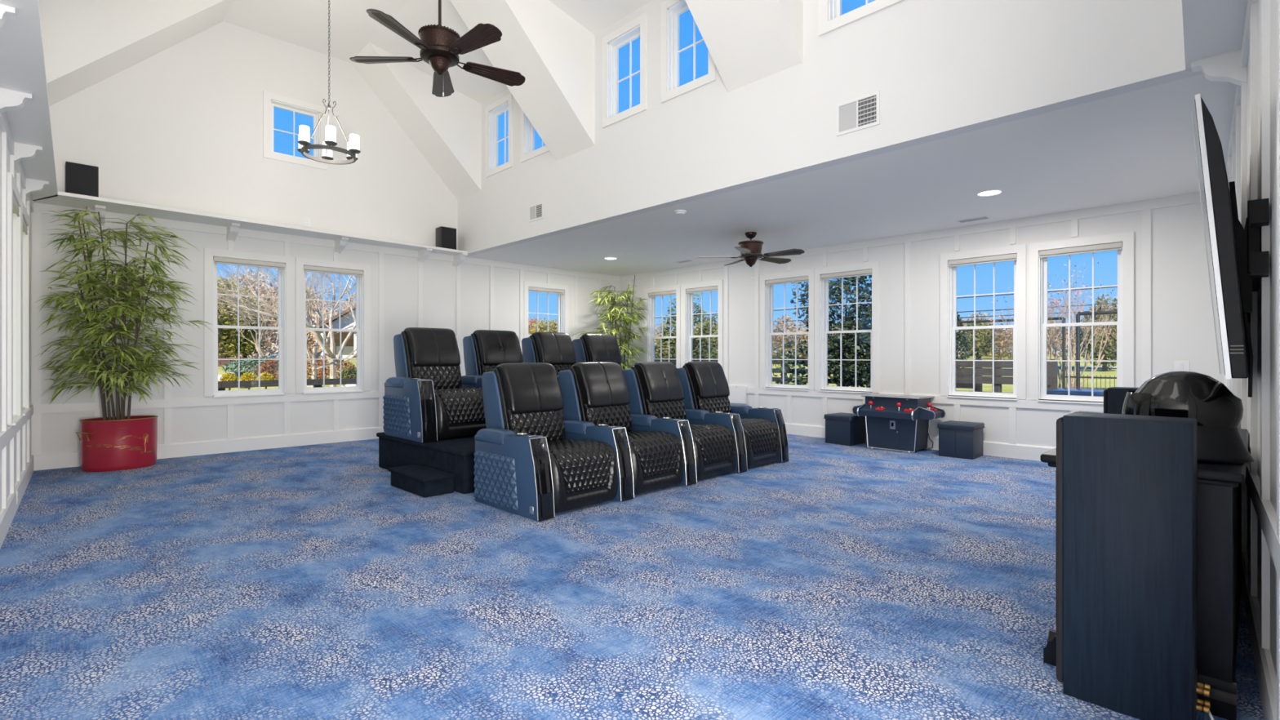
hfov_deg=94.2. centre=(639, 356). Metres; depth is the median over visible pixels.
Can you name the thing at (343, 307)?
autumn tree
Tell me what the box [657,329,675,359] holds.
tree
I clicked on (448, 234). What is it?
grille
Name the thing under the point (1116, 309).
power line
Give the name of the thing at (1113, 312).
goal frame
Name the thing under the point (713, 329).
tree
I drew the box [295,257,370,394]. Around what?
window
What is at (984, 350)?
cedar
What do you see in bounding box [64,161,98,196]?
speaker
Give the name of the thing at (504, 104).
window
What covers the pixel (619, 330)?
bamboo
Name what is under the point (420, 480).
step
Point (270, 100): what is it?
window
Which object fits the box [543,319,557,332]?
leafy tree
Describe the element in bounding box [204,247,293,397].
window
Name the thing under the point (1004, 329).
tree
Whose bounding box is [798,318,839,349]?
tree
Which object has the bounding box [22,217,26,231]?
blind
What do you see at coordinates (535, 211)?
air vent
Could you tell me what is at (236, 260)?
blind
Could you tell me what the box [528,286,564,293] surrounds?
blind
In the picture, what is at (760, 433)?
recliner
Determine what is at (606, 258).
recessed light
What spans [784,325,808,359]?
tree
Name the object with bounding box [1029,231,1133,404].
window
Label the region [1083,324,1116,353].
tree
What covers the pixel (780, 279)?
blind
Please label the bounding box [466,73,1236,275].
ceiling
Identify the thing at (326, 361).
shrub
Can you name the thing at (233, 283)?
autumn tree
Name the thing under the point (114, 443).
plant pot
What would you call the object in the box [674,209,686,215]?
smoke detector
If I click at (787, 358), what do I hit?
road
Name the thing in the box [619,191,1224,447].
wall
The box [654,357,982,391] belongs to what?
fence
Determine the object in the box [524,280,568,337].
window
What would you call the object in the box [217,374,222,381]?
boulder
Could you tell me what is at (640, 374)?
cushion
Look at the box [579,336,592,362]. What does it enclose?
cushion
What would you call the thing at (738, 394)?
access panel
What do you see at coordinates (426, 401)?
recliner
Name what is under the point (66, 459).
baseboard
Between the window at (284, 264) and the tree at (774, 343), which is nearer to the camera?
the window at (284, 264)
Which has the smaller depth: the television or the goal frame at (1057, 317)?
the television
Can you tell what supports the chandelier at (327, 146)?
hanging from the ceiling at (551, 43)
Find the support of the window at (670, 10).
in the wall at (940, 69)
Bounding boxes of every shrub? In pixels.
[219,372,238,390]
[240,372,257,389]
[255,357,278,380]
[256,372,274,389]
[306,360,328,379]
[316,355,338,375]
[327,360,356,378]
[338,366,356,386]
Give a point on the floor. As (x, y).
(829, 581)
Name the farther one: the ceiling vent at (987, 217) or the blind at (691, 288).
the blind at (691, 288)
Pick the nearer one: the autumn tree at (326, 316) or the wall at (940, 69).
the wall at (940, 69)
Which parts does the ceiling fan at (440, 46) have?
blade, blade, rope trim, rope trim, blade, blade, blade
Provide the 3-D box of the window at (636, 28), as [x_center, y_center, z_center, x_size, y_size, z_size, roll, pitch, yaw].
[-0.136,-3.210,6.777,0.160,1.050,0.730,0,0,-44]
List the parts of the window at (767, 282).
sill, blind rail, sash, sash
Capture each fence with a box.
[217,377,356,391]
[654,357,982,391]
[955,359,1057,393]
[1062,374,1116,387]
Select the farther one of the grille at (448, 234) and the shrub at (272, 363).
the shrub at (272, 363)
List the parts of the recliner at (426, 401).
armrest, panel, quilted seat, seat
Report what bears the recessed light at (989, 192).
in the ceiling at (1137, 145)
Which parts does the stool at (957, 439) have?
lid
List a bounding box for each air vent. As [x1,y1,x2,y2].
[528,201,543,222]
[835,90,879,136]
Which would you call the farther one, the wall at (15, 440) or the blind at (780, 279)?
the blind at (780, 279)
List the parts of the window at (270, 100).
sash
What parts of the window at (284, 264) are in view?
sash, sash, sill, blind rail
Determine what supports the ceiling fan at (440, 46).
hanging from the ceiling at (551, 43)
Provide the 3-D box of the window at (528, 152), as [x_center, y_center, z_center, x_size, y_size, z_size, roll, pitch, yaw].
[-1.344,-3.210,8.029,0.160,1.050,0.730,0,0,-44]
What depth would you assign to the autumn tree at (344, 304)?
64.79 m
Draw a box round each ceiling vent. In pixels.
[675,259,695,263]
[955,215,991,222]
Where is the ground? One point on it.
(1112, 372)
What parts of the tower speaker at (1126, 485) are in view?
terminal plate, binding post, binding post, binding post, binding post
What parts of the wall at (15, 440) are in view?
rail, rail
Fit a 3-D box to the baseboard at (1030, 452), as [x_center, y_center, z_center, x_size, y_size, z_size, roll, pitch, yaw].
[2.689,1.115,8.816,0.024,0.170,8.950,0,0,-44]
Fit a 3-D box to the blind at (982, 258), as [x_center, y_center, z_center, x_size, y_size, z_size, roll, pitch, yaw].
[4.197,-1.187,7.301,0.070,0.058,0.758,0,0,-44]
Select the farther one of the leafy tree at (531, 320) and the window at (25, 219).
the leafy tree at (531, 320)
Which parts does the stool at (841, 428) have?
lid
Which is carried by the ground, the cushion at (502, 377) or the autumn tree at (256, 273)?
the autumn tree at (256, 273)
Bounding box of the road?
[786,358,1116,368]
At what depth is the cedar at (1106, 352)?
33.84 m
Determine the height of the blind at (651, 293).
0.058 m
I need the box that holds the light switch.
[1173,360,1190,371]
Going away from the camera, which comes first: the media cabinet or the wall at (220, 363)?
the media cabinet
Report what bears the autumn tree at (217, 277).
on the ground
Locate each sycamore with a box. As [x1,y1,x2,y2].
[217,263,355,388]
[253,267,356,387]
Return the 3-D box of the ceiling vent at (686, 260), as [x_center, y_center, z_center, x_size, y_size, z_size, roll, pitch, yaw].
[0.757,-1.616,10.114,0.160,0.006,0.340,0,0,-44]
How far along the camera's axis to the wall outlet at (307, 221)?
8.07 m
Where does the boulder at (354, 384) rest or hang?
on the ground
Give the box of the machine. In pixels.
[852,393,946,453]
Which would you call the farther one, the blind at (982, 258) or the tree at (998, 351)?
the tree at (998, 351)
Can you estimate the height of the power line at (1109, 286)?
0.566 m
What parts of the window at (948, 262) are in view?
sill, blind rail, sash, sash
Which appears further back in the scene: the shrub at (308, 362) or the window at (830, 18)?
the shrub at (308, 362)
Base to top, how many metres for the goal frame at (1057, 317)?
2.878 m
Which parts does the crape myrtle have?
stem, stem, stem, stem, stem, stem, stem, stem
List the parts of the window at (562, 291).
blind rail, sash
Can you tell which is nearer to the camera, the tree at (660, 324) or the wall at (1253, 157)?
the wall at (1253, 157)
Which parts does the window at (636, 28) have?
sash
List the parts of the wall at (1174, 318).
rail, rail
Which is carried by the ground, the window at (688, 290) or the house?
the house
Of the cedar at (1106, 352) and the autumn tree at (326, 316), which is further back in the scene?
the autumn tree at (326, 316)
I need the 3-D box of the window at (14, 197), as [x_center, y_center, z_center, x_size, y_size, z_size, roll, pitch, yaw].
[-4.931,-0.411,4.594,0.200,1.838,0.960,0,0,-43]
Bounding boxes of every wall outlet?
[16,488,17,505]
[304,217,310,226]
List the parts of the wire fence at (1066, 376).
rail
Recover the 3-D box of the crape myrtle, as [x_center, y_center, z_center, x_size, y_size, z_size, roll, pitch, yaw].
[10.544,-0.369,15.433,3.187,4.605,2.957,0,0,3]
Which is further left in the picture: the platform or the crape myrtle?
the platform
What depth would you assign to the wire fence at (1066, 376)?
10.97 m
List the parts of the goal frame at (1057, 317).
post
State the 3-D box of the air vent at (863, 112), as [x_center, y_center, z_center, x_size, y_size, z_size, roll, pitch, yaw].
[1.735,-1.935,4.747,0.008,0.260,0.360,0,0,-44]
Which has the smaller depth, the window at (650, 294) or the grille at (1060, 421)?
the grille at (1060, 421)
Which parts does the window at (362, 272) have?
sash, sash, sill, blind rail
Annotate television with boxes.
[1191,93,1268,397]
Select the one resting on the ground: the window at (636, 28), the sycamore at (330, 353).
the sycamore at (330, 353)
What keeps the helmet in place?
on the media cabinet
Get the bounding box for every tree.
[217,268,278,358]
[217,276,237,357]
[217,276,260,361]
[217,283,256,357]
[218,285,329,358]
[221,297,270,357]
[237,280,278,357]
[254,284,307,357]
[269,282,326,358]
[307,297,337,357]
[324,298,349,318]
[342,292,355,311]
[528,316,543,334]
[528,317,557,337]
[529,320,557,332]
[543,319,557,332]
[654,320,672,358]
[654,327,661,355]
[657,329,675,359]
[695,321,717,359]
[772,275,871,387]
[772,314,802,356]
[772,327,794,359]
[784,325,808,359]
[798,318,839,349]
[827,321,853,356]
[955,325,978,357]
[956,311,993,355]
[974,328,1004,356]
[980,323,1013,359]
[994,328,1013,355]
[1047,320,1071,352]
[1047,321,1058,354]
[1049,327,1084,352]
[1060,325,1111,355]
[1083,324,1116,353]
[1107,329,1116,350]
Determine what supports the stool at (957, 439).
on the floor
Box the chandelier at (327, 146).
[297,0,360,164]
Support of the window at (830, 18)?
in the wall at (940, 69)
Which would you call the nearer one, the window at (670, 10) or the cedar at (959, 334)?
the window at (670, 10)
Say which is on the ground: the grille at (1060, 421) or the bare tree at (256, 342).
the bare tree at (256, 342)
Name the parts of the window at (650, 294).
blind rail, sash, sash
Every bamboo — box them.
[32,206,210,471]
[573,275,650,369]
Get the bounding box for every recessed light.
[603,257,617,259]
[975,189,1003,195]
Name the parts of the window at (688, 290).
sash, blind rail, sash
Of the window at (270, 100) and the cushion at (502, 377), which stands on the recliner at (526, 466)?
the cushion at (502, 377)
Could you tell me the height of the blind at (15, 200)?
0.058 m
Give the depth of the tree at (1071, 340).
53.02 m
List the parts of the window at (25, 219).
blind rail, sill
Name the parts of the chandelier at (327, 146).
dish, lamp shade, dish, rod, lamp shade, dish, chain, dish, lamp shade, rod, lamp shade, dish, lamp shade, dish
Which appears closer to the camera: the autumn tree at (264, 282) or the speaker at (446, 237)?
the speaker at (446, 237)
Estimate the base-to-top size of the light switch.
0.115 m
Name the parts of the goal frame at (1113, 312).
post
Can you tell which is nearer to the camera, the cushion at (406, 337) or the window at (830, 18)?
the window at (830, 18)
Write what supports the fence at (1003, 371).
on the ground
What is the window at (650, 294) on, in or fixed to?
in the wall at (1174, 318)
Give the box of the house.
[315,304,356,358]
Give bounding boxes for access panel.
[728,384,746,404]
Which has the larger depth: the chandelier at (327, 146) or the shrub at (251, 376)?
the shrub at (251, 376)
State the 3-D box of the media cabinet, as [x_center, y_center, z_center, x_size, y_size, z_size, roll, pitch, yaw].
[2.567,0.791,2.906,2.230,0.818,0.565,0,0,-44]
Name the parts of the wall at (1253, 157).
rail, rail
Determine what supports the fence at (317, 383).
on the ground
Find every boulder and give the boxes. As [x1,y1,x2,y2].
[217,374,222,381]
[345,383,356,386]
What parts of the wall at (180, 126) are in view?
rail, rail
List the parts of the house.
door, porch post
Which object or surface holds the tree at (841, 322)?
on the ground
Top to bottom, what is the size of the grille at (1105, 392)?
0.950 m
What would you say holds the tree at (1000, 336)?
on the ground
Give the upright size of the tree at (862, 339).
5.157 m
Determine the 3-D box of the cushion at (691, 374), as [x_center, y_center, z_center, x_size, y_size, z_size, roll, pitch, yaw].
[0.782,0.425,7.014,0.259,0.650,0.590,0,0,44]
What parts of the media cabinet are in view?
door, frame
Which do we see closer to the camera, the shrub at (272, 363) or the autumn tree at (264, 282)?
the shrub at (272, 363)
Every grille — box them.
[441,226,456,249]
[1056,417,1062,682]
[1103,388,1107,413]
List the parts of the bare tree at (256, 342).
stem, stem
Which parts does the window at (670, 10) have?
sash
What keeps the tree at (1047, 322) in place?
on the ground
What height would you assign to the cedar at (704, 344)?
4.795 m
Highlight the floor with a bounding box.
[0,434,1264,719]
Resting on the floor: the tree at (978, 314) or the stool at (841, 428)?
the stool at (841, 428)
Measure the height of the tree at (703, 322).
3.883 m
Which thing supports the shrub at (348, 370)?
on the ground
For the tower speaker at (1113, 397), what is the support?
on the floor
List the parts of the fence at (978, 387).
post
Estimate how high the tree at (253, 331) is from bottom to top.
3.602 m
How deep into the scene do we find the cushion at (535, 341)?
7.55 m
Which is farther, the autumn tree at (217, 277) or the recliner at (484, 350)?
the autumn tree at (217, 277)
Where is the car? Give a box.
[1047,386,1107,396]
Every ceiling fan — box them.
[349,0,525,97]
[695,231,804,279]
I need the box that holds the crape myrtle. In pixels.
[975,253,1117,388]
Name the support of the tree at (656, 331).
on the ground
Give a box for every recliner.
[382,327,486,443]
[461,329,523,388]
[473,362,617,521]
[521,332,576,377]
[558,362,684,501]
[572,333,622,368]
[622,361,736,485]
[676,360,789,473]
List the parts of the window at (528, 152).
sash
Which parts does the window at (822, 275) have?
sash, sill, blind rail, sash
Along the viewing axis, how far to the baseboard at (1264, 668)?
2.17 m
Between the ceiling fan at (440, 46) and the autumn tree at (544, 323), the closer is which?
the ceiling fan at (440, 46)
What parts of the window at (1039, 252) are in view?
sill, blind rail, sash, sash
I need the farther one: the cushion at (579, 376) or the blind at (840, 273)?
the blind at (840, 273)
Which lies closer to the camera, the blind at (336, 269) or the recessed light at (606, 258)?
the blind at (336, 269)
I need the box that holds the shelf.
[32,191,467,266]
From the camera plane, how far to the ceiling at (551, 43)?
6.86 m
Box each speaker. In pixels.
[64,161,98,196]
[435,226,456,249]
[1056,411,1214,719]
[1103,386,1138,413]
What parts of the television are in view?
mount arm, mount arm, wall plate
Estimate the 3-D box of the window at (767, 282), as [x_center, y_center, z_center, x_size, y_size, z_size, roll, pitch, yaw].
[2.327,-0.396,9.294,0.200,1.828,0.960,0,0,-44]
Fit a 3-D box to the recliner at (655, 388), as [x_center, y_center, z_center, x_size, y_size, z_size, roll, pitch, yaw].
[0.338,0.627,6.172,1.100,1.146,0.836,0,0,44]
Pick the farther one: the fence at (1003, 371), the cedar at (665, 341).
the cedar at (665, 341)
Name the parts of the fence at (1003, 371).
post, post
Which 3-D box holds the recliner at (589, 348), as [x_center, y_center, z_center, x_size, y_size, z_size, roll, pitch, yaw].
[-0.343,0.252,8.178,1.099,1.146,1.014,0,0,44]
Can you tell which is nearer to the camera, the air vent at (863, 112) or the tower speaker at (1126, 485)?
the tower speaker at (1126, 485)
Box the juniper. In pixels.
[222,355,278,377]
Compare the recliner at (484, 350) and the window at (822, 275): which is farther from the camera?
the window at (822, 275)
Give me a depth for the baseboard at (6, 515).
4.47 m
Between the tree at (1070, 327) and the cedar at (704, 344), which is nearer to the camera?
the cedar at (704, 344)
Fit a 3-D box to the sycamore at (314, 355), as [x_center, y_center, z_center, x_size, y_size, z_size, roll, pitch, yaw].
[-8.694,-0.975,17.494,4.713,5.416,6.678,0,0,-31]
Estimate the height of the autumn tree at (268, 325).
6.580 m
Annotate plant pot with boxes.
[80,416,157,471]
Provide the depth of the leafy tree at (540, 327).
31.86 m
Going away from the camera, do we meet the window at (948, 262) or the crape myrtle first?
the window at (948, 262)
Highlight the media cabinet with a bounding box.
[1040,422,1248,719]
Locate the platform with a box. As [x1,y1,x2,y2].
[376,431,475,493]
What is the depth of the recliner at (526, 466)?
4.75 m
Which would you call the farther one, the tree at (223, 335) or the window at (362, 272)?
the tree at (223, 335)
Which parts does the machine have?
edge trim, door, coin plate, edge trim, edge trim, edge trim, edge trim, edge trim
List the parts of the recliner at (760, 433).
armrest, panel, quilted seat, armrest, seat, panel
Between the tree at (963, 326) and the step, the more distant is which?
the tree at (963, 326)
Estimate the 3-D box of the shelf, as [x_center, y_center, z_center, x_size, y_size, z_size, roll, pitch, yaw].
[-4.472,-1.550,7.699,4.860,0.210,0.630,0,0,-44]
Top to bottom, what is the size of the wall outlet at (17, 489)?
0.115 m
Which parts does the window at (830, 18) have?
sash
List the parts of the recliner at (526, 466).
armrest, panel, quilted seat, seat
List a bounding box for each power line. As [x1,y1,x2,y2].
[556,286,1117,324]
[657,302,1117,327]
[673,309,1117,330]
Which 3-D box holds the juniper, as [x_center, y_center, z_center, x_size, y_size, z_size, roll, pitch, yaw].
[-15.535,0.462,24.017,2.301,1.032,1.748,0,0,-44]
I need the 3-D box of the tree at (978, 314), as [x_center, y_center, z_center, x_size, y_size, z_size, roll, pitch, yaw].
[31.912,-2.103,57.338,3.461,4.446,3.676,0,0,-37]
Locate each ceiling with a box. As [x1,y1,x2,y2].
[38,0,803,199]
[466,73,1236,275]
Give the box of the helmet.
[1122,370,1254,462]
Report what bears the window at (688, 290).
in the wall at (1174, 318)
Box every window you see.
[7,172,23,426]
[21,200,31,415]
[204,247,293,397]
[262,90,327,169]
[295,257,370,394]
[484,92,512,177]
[520,108,549,162]
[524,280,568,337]
[601,13,646,128]
[644,284,680,368]
[660,0,715,102]
[681,280,723,368]
[760,268,814,391]
[814,261,879,394]
[817,0,904,35]
[939,244,1026,400]
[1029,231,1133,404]
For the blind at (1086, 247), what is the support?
attached to the window at (1039, 252)
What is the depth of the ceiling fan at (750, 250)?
7.69 m
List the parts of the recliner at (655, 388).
armrest, panel, quilted seat, seat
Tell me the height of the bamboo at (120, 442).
2.701 m
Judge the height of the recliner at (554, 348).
1.146 m
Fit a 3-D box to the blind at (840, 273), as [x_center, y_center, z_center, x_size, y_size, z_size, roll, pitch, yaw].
[2.974,-1.187,8.567,0.070,0.058,0.787,0,0,-44]
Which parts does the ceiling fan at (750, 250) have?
blade, blade, blade, rope trim, blade, blade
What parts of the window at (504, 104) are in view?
sash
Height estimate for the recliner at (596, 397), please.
1.146 m
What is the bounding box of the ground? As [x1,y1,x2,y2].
[217,351,1116,392]
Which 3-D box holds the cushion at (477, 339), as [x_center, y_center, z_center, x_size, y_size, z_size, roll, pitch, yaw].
[-1.714,0.050,7.166,0.259,0.650,0.590,0,0,44]
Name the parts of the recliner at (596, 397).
armrest, panel, quilted seat, seat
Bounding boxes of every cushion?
[400,331,413,378]
[471,333,483,375]
[493,368,511,430]
[529,335,542,362]
[569,367,588,421]
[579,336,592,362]
[631,365,649,414]
[682,364,701,409]
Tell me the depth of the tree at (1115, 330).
52.24 m
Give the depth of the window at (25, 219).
5.63 m
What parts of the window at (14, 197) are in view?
sill, blind rail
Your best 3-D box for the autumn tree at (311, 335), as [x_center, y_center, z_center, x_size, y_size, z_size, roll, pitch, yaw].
[-26.746,-2.779,46.433,4.750,6.636,4.230,0,0,30]
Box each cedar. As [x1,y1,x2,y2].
[654,297,693,364]
[671,293,717,365]
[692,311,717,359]
[955,311,970,368]
[961,317,996,358]
[1080,293,1117,371]
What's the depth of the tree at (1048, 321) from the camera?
58.64 m
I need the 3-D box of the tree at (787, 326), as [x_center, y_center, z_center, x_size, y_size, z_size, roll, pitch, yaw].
[14.711,-2.067,59.325,3.549,4.403,3.851,0,0,12]
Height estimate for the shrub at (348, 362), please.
1.053 m
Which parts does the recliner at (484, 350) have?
armrest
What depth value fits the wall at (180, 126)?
7.57 m
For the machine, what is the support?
on the floor
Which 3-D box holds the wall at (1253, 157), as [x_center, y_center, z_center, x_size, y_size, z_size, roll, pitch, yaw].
[2.819,-1.550,2.662,0.143,5.500,8.800,0,0,43]
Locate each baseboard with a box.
[0,454,34,548]
[33,426,383,471]
[785,422,1055,461]
[1240,551,1276,719]
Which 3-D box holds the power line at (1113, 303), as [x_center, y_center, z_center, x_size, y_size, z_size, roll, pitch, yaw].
[13.097,-3.798,61.297,0.066,0.566,130.001,0,0,-44]
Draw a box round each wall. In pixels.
[0,111,33,511]
[31,21,619,454]
[217,357,256,366]
[457,0,1203,257]
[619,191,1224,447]
[1224,0,1279,719]
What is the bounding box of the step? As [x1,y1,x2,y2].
[387,463,454,497]
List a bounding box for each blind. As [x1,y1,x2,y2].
[13,195,18,213]
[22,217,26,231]
[213,256,284,267]
[303,265,363,275]
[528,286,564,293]
[648,290,675,296]
[686,285,717,292]
[765,275,808,284]
[820,269,871,278]
[948,253,1017,265]
[1039,242,1122,256]
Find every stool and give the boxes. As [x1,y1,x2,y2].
[822,412,865,445]
[937,420,985,459]
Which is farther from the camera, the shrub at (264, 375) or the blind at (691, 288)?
the shrub at (264, 375)
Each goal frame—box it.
[956,316,1065,387]
[1075,310,1117,386]
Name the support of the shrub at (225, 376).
on the ground

